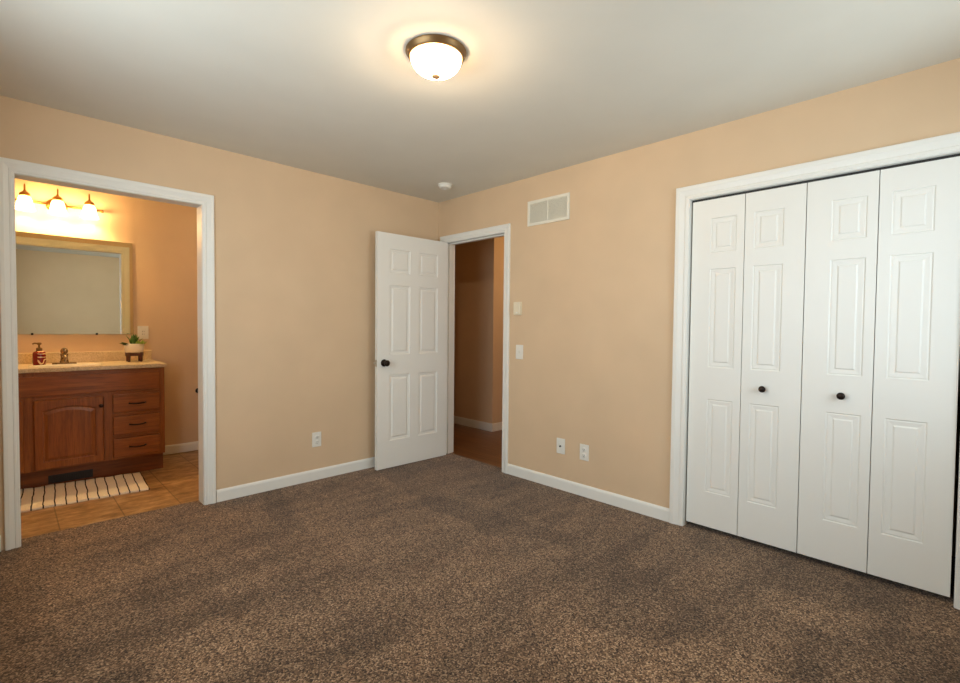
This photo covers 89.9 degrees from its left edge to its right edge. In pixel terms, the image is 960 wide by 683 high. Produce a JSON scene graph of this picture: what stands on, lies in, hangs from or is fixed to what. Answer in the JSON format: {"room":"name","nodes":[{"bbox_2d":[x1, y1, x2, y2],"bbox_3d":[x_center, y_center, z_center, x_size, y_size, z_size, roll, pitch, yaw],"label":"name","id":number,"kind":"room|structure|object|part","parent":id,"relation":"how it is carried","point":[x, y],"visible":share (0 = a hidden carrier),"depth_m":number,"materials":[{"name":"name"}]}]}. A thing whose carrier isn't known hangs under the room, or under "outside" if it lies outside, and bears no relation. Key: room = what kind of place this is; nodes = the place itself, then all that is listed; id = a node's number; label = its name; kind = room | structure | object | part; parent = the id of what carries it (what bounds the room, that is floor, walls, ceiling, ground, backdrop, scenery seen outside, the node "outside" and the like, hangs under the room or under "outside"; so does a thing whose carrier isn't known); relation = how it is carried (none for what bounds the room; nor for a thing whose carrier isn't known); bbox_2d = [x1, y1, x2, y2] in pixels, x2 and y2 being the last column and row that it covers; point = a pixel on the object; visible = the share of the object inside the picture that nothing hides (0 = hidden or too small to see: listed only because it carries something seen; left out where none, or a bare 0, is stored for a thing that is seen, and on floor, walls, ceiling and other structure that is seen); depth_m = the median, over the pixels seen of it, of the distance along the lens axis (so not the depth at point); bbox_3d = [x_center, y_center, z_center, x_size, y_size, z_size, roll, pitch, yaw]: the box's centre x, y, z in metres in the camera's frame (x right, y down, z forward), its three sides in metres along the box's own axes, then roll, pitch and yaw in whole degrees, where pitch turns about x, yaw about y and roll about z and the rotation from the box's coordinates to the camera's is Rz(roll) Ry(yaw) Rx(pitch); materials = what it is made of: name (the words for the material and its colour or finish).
{"room":"empty bedroom","nodes":[
{"label":"empty bedroom","id":0,"kind":"room"},
{"bbox_2d":[32,351,45,364],"bbox_3d":[-3.452,0.128,3.766,0.080,0.113,0.080,-1,2,-45],"label":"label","id":1,"kind":"object","parent":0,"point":[38,357],"depth_m":3.74,"materials":[{"name":"red paper"}]},
{"bbox_2d":[15,179,197,454],"bbox_3d":[-2.847,-0.122,4.724,3.445,2.500,0.115,-1,2,-45],"label":"wall","id":2,"kind":"structure","parent":0,"point":[162,236],"depth_m":4.45,"materials":[{"name":"beige paint"}]},
{"bbox_2d":[15,183,103,219],"bbox_3d":[-3.429,-1.133,3.902,0.608,0.204,0.183,-1,2,-45],"label":"vanity light","id":3,"kind":"object","parent":2,"relation":"attached to","point":[56,205],"visible":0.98,"depth_m":3.87,"materials":[{"name":"white glass"}]},
{"bbox_3d":[-3.562,-1.169,3.760,0.070,0.126,0.112,-1,2,-45],"label":"lamp arm","id":4,"kind":"part","parent":3,"relation":"part of","materials":[{"name":"gold metal"}]},
{"bbox_3d":[-3.548,-1.082,3.747,0.126,0.110,0.126,-1,2,-45],"label":"lamp shade","id":5,"kind":"part","parent":3,"relation":"part of","materials":[{"name":"white glass"}]},
{"bbox_3d":[-3.424,-1.172,3.896,0.070,0.126,0.112,-1,2,-45],"label":"lamp arm","id":6,"kind":"part","parent":3,"relation":"part of","materials":[{"name":"gold metal"}]},
{"bbox_3d":[-3.410,-1.085,3.883,0.126,0.110,0.126,-1,2,-45],"label":"lamp shade","id":7,"kind":"part","parent":3,"relation":"part of","materials":[{"name":"white glass"}]},
{"bbox_3d":[-3.282,-1.174,4.035,0.070,0.126,0.112,-1,2,-45],"label":"lamp arm","id":8,"kind":"part","parent":3,"relation":"part of","materials":[{"name":"gold metal"}]},
{"bbox_3d":[-3.268,-1.088,4.023,0.126,0.110,0.126,-1,2,-45],"label":"lamp shade","id":9,"kind":"part","parent":3,"relation":"part of","materials":[{"name":"white glass"}]},
{"bbox_2d":[16,231,132,334],"bbox_3d":[-3.497,-0.465,3.980,1.021,0.821,0.014,-1,2,-45],"label":"wall mirror","id":10,"kind":"object","parent":2,"relation":"attached to","point":[66,285],"visible":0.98,"depth_m":4.05,"materials":[{"name":"clear glass"}]},
{"bbox_2d":[18,350,151,363],"bbox_3d":[-3.491,0.133,4.001,1.271,0.088,0.022,-1,2,-45],"label":"backsplash","id":11,"kind":"structure","parent":2,"relation":"attached to","point":[95,356],"depth_m":4.11,"materials":[{"name":"stone"}]},
{"bbox_2d":[137,326,148,338],"bbox_3d":[-3.086,-0.082,4.403,0.084,0.119,0.010,-1,2,-45],"label":"wall outlet","id":12,"kind":"object","parent":2,"relation":"attached to","point":[143,331],"visible":0.94,"depth_m":4.40,"materials":[{"name":"white plastic"}]},
{"bbox_2d":[163,441,197,454],"bbox_3d":[-2.319,1.017,5.199,2.055,0.085,0.012,-1,2,-45],"label":"baseboard","id":13,"kind":"structure","parent":2,"relation":"attached to","point":[190,446],"depth_m":4.64,"materials":[{"name":"white paint"}]},
{"bbox_2d":[0,95,438,550],"bbox_3d":[-1.677,-0.147,3.535,3.445,2.520,0.115,-1,2,-45],"label":"wall","id":14,"kind":"structure","parent":0,"point":[295,247],"depth_m":3.59,"materials":[{"name":"beige paint"}]},
{"bbox_2d":[0,157,215,550],"bbox_3d":[-2.244,0.066,2.984,1.059,2.116,0.151,-1,2,-45],"label":"trim","id":15,"kind":"structure","parent":14,"relation":"attached to","point":[10,169],"depth_m":2.77,"materials":[{"name":"white paint"}]},
{"bbox_2d":[216,457,374,501],"bbox_3d":[-1.124,1.062,4.037,1.985,0.085,0.012,-1,2,-45],"label":"baseboard","id":16,"kind":"structure","parent":14,"relation":"attached to","point":[224,494],"depth_m":3.70,"materials":[{"name":"white paint"}]},
{"bbox_2d":[312,432,320,446],"bbox_3d":[-1.307,0.784,3.848,0.076,0.117,0.009,-1,2,-45],"label":"wall outlet","id":17,"kind":"object","parent":14,"relation":"attached to","point":[316,436],"visible":1,"depth_m":3.84,"materials":[{"name":"white plastic"}]},
{"bbox_2d":[454,236,503,422],"bbox_3d":[0.488,-0.156,6.998,2.300,2.500,1.390,-1,2,-45],"label":"wall","id":18,"kind":"structure","parent":0,"point":[479,265],"depth_m":5.86,"materials":[{"name":"beige paint"}]},
{"bbox_2d":[454,416,501,431],"bbox_3d":[0.477,0.991,7.023,2.312,0.096,1.402,-1,2,-45],"label":"baseboard","id":19,"kind":"structure","parent":18,"relation":"attached to","point":[492,427],"depth_m":5.88,"materials":[{"name":"white paint"}]},
{"bbox_2d":[0,423,959,682],"bbox_3d":[0.399,1.151,3.956,6.730,0.060,5.670,-1,2,-45],"label":"floor","id":20,"kind":"structure","parent":0,"point":[448,568],"depth_m":2.22,"materials":[{"name":"brown carpet"}]},
{"bbox_2d":[20,472,149,512],"bbox_3d":[-2.970,1.095,3.513,0.860,0.023,0.533,-1,2,-41],"label":"bath rug","id":21,"kind":"object","parent":20,"relation":"on","point":[58,494],"visible":0.86,"depth_m":3.53,"materials":[{"name":"fabric"}]},
{"bbox_2d":[18,367,164,488],"bbox_3d":[-3.301,0.657,3.816,1.266,0.878,0.579,-1,2,-45],"label":"vanity cabinet","id":22,"kind":"object","parent":20,"relation":"on","point":[89,424],"visible":0.92,"depth_m":3.74,"materials":[{"name":"brown wood"}]},
{"bbox_3d":[-3.431,0.694,3.338,0.373,0.514,0.019,-1,2,-45],"label":"door","id":23,"kind":"part","parent":22,"relation":"part of","materials":[{"name":"brown wood"}]},
{"bbox_3d":[-3.113,0.688,3.651,0.404,0.514,0.019,-1,2,-45],"label":"door","id":24,"kind":"part","parent":22,"relation":"part of","materials":[{"name":"brown wood"}]},
{"bbox_2d":[48,469,92,483],"bbox_3d":[-3.170,1.045,3.727,0.265,0.062,0.006,-1,2,-45],"label":"vent","id":25,"kind":"object","parent":22,"relation":"attached to","point":[70,475],"depth_m":3.72,"materials":[{"name":"black metal"}]},
{"bbox_3d":[-3.129,0.329,3.623,1.209,0.148,0.016,-1,2,-45],"label":"false drawer","id":26,"kind":"part","parent":22,"relation":"part of","materials":[{"name":"brown wood"}]},
{"bbox_2d":[18,360,166,372],"bbox_3d":[-3.301,0.201,3.817,1.282,0.033,0.553,-1,2,-45],"label":"countertop","id":27,"kind":"structure","parent":22,"relation":"on","point":[106,365],"depth_m":3.80,"materials":[{"name":"stone"}]},
{"bbox_2d":[32,342,45,364],"bbox_3d":[-3.453,0.096,3.765,0.081,0.178,0.080,-1,2,-45],"label":"soap bottle","id":28,"kind":"object","parent":27,"relation":"on","point":[38,356],"visible":0.98,"depth_m":3.74,"materials":[{"name":"red plastic"}]},
{"bbox_2d":[52,348,76,364],"bbox_3d":[-3.324,0.118,3.822,0.134,0.133,0.162,0,2,-17],"label":"sink faucet","id":29,"kind":"object","parent":27,"relation":"on","point":[64,354],"visible":0.97,"depth_m":3.83,"materials":[{"name":"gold metal"}]},
{"bbox_3d":[-3.325,0.072,3.845,0.048,0.043,0.070,-1,2,-45],"label":"handle","id":30,"kind":"part","parent":29,"relation":"part of","materials":[{"name":"silver metal"}]},
{"bbox_3d":[-3.291,0.125,3.812,0.038,0.050,0.135,-1,2,-45],"label":"spout","id":31,"kind":"part","parent":29,"relation":"part of","materials":[{"name":"silver metal"}]},
{"bbox_2d":[28,363,101,366],"bbox_3d":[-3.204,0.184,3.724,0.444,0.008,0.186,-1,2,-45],"label":"sink basin","id":32,"kind":"object","parent":27,"relation":"in","point":[68,365],"visible":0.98,"depth_m":3.72,"materials":[{"name":"beige ceramic"}]},
{"bbox_2d":[120,334,146,361],"bbox_3d":[-3.036,0.054,4.211,0.199,0.244,0.153,0,2,-30],"label":"potted plant","id":33,"kind":"object","parent":27,"relation":"on","point":[135,347],"visible":1,"depth_m":4.18,"materials":[{"name":"green plant"}]},
{"bbox_3d":[-3.034,0.057,4.218,0.144,0.077,0.144,-1,2,-45],"label":"pot","id":34,"kind":"part","parent":33,"relation":"part of","materials":[{"name":"beige ceramic"}]},
{"bbox_3d":[-2.816,0.856,3.951,0.316,0.150,0.017,-1,2,-45],"label":"drawer","id":35,"kind":"part","parent":22,"relation":"part of","materials":[{"name":"brown wood"}]},
{"bbox_3d":[-2.814,0.675,3.946,0.316,0.148,0.017,-1,2,-45],"label":"drawer","id":36,"kind":"part","parent":22,"relation":"part of","materials":[{"name":"brown wood"}]},
{"bbox_3d":[-2.812,0.496,3.941,0.316,0.146,0.017,-1,2,-45],"label":"drawer","id":37,"kind":"part","parent":22,"relation":"part of","materials":[{"name":"brown wood"}]},
{"bbox_2d":[0,0,959,202],"bbox_3d":[-0.192,-1.309,2.004,3.445,0.080,4.085,-1,2,-45],"label":"ceiling","id":38,"kind":"structure","parent":0,"point":[332,88],"depth_m":2.25,"materials":[{"name":"paint"}]},
{"bbox_2d":[405,34,466,79],"bbox_3d":[-0.193,-1.215,2.113,0.268,0.115,0.268,-1,2,-45],"label":"ceiling lamp","id":39,"kind":"object","parent":38,"relation":"attached to","point":[436,53],"visible":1,"depth_m":2.09,"materials":[{"name":"white glass"}]},
{"bbox_2d":[438,182,452,189],"bbox_3d":[-0.296,-1.311,4.075,0.128,0.037,0.128,-1,2,-45],"label":"smoke detector","id":40,"kind":"object","parent":38,"relation":"attached to","point":[444,186],"visible":1,"depth_m":4.04,"materials":[{"name":"white plastic"}]},
{"bbox_2d":[439,58,959,507],"bbox_3d":[0.439,-0.108,3.924,0.115,2.580,5.867,-1,2,-45],"label":"wall","id":41,"kind":"structure","parent":0,"point":[594,287],"depth_m":3.30,"materials":[{"name":"beige paint"}]},
{"bbox_2d":[374,231,447,469],"bbox_3d":[-0.608,0.080,4.337,0.792,2.028,0.167,-1,2,-43],"label":"door","id":42,"kind":"structure","parent":41,"relation":"in","point":[411,273],"depth_m":4.30,"materials":[{"name":"white paint"}]},
{"bbox_3d":[-0.799,0.185,4.091,0.064,0.064,0.066,-1,2,-43],"label":"knob","id":43,"kind":"part","parent":42,"relation":"part of","materials":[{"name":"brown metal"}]},
{"bbox_2d":[440,223,510,473],"bbox_3d":[-0.029,0.053,4.402,0.151,2.102,0.899,-1,2,-45],"label":"trim","id":44,"kind":"structure","parent":41,"relation":"attached to","point":[504,230],"depth_m":4.31,"materials":[{"name":"white paint"}]},
{"bbox_2d":[513,302,521,314],"bbox_3d":[0.307,-0.272,3.952,0.029,0.108,0.072,-1,2,-45],"label":"thermostat","id":45,"kind":"object","parent":41,"relation":"attached to","point":[517,309],"visible":1,"depth_m":3.94,"materials":[{"name":"beige plastic"}]},
{"bbox_2d":[516,345,522,358],"bbox_3d":[0.321,0.086,3.953,0.018,0.117,0.076,-1,2,-45],"label":"light switch","id":46,"kind":"object","parent":41,"relation":"attached to","point":[519,348],"visible":1,"depth_m":3.95,"materials":[{"name":"white plastic"}]},
{"bbox_2d":[527,192,569,226],"bbox_3d":[0.526,-1.019,3.728,0.010,0.198,0.404,-1,2,-45],"label":"air vent","id":47,"kind":"object","parent":41,"relation":"in","point":[555,208],"visible":1,"depth_m":3.72,"materials":[{"name":"white metal"}]},
{"bbox_2d":[556,438,564,453],"bbox_3d":[0.613,0.799,3.670,0.018,0.117,0.076,-1,2,-45],"label":"cable jack","id":48,"kind":"object","parent":41,"relation":"attached to","point":[560,442],"visible":1,"depth_m":3.67,"materials":[{"name":"white plastic"}]},
{"bbox_2d":[580,444,588,460],"bbox_3d":[0.763,0.813,3.523,0.009,0.117,0.076,-1,2,-45],"label":"wall outlet","id":49,"kind":"object","parent":41,"relation":"attached to","point":[584,449],"visible":1,"depth_m":3.52,"materials":[{"name":"white plastic"}]},
{"bbox_2d":[507,464,668,521],"bbox_3d":[0.722,1.093,3.568,0.012,0.085,1.396,-1,2,-45],"label":"baseboard","id":50,"kind":"structure","parent":41,"relation":"attached to","point":[638,506],"depth_m":3.46,"materials":[{"name":"white paint"}]},
{"bbox_2d":[669,132,959,609],"bbox_3d":[1.744,0.117,2.589,0.133,2.112,1.377,-1,2,-45],"label":"trim","id":51,"kind":"structure","parent":41,"relation":"attached to","point":[947,144],"depth_m":2.96,"materials":[{"name":"white paint"}]},
{"bbox_2d":[692,153,959,202],"bbox_3d":[1.747,-0.847,2.555,0.026,0.014,1.205,-1,2,-45],"label":"closet track","id":52,"kind":"object","parent":41,"relation":"attached to","point":[953,155],"visible":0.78,"depth_m":2.46,"materials":[{"name":"black"}]},
{"bbox_2d":[686,183,807,552],"bbox_3d":[1.510,0.144,2.781,0.064,1.984,0.592,-1,2,-45],"label":"door","id":53,"kind":"structure","parent":52,"relation":"hanging from","point":[749,249],"depth_m":2.76,"materials":[{"name":"white paint"}]},
{"bbox_3d":[1.581,0.267,2.692,0.036,0.037,0.037,-1,2,-45],"label":"knob","id":54,"kind":"part","parent":53,"relation":"part of","materials":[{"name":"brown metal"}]},
{"bbox_2d":[797,156,959,596],"bbox_3d":[1.928,0.160,2.357,0.064,1.984,0.592,-1,2,-45],"label":"door","id":55,"kind":"structure","parent":52,"relation":"hanging from","point":[914,338],"depth_m":2.33,"materials":[{"name":"white paint"}]},
{"bbox_3d":[1.831,0.277,2.438,0.036,0.037,0.037,-1,2,-45],"label":"knob","id":56,"kind":"part","parent":55,"relation":"part of","materials":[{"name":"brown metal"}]}
]}

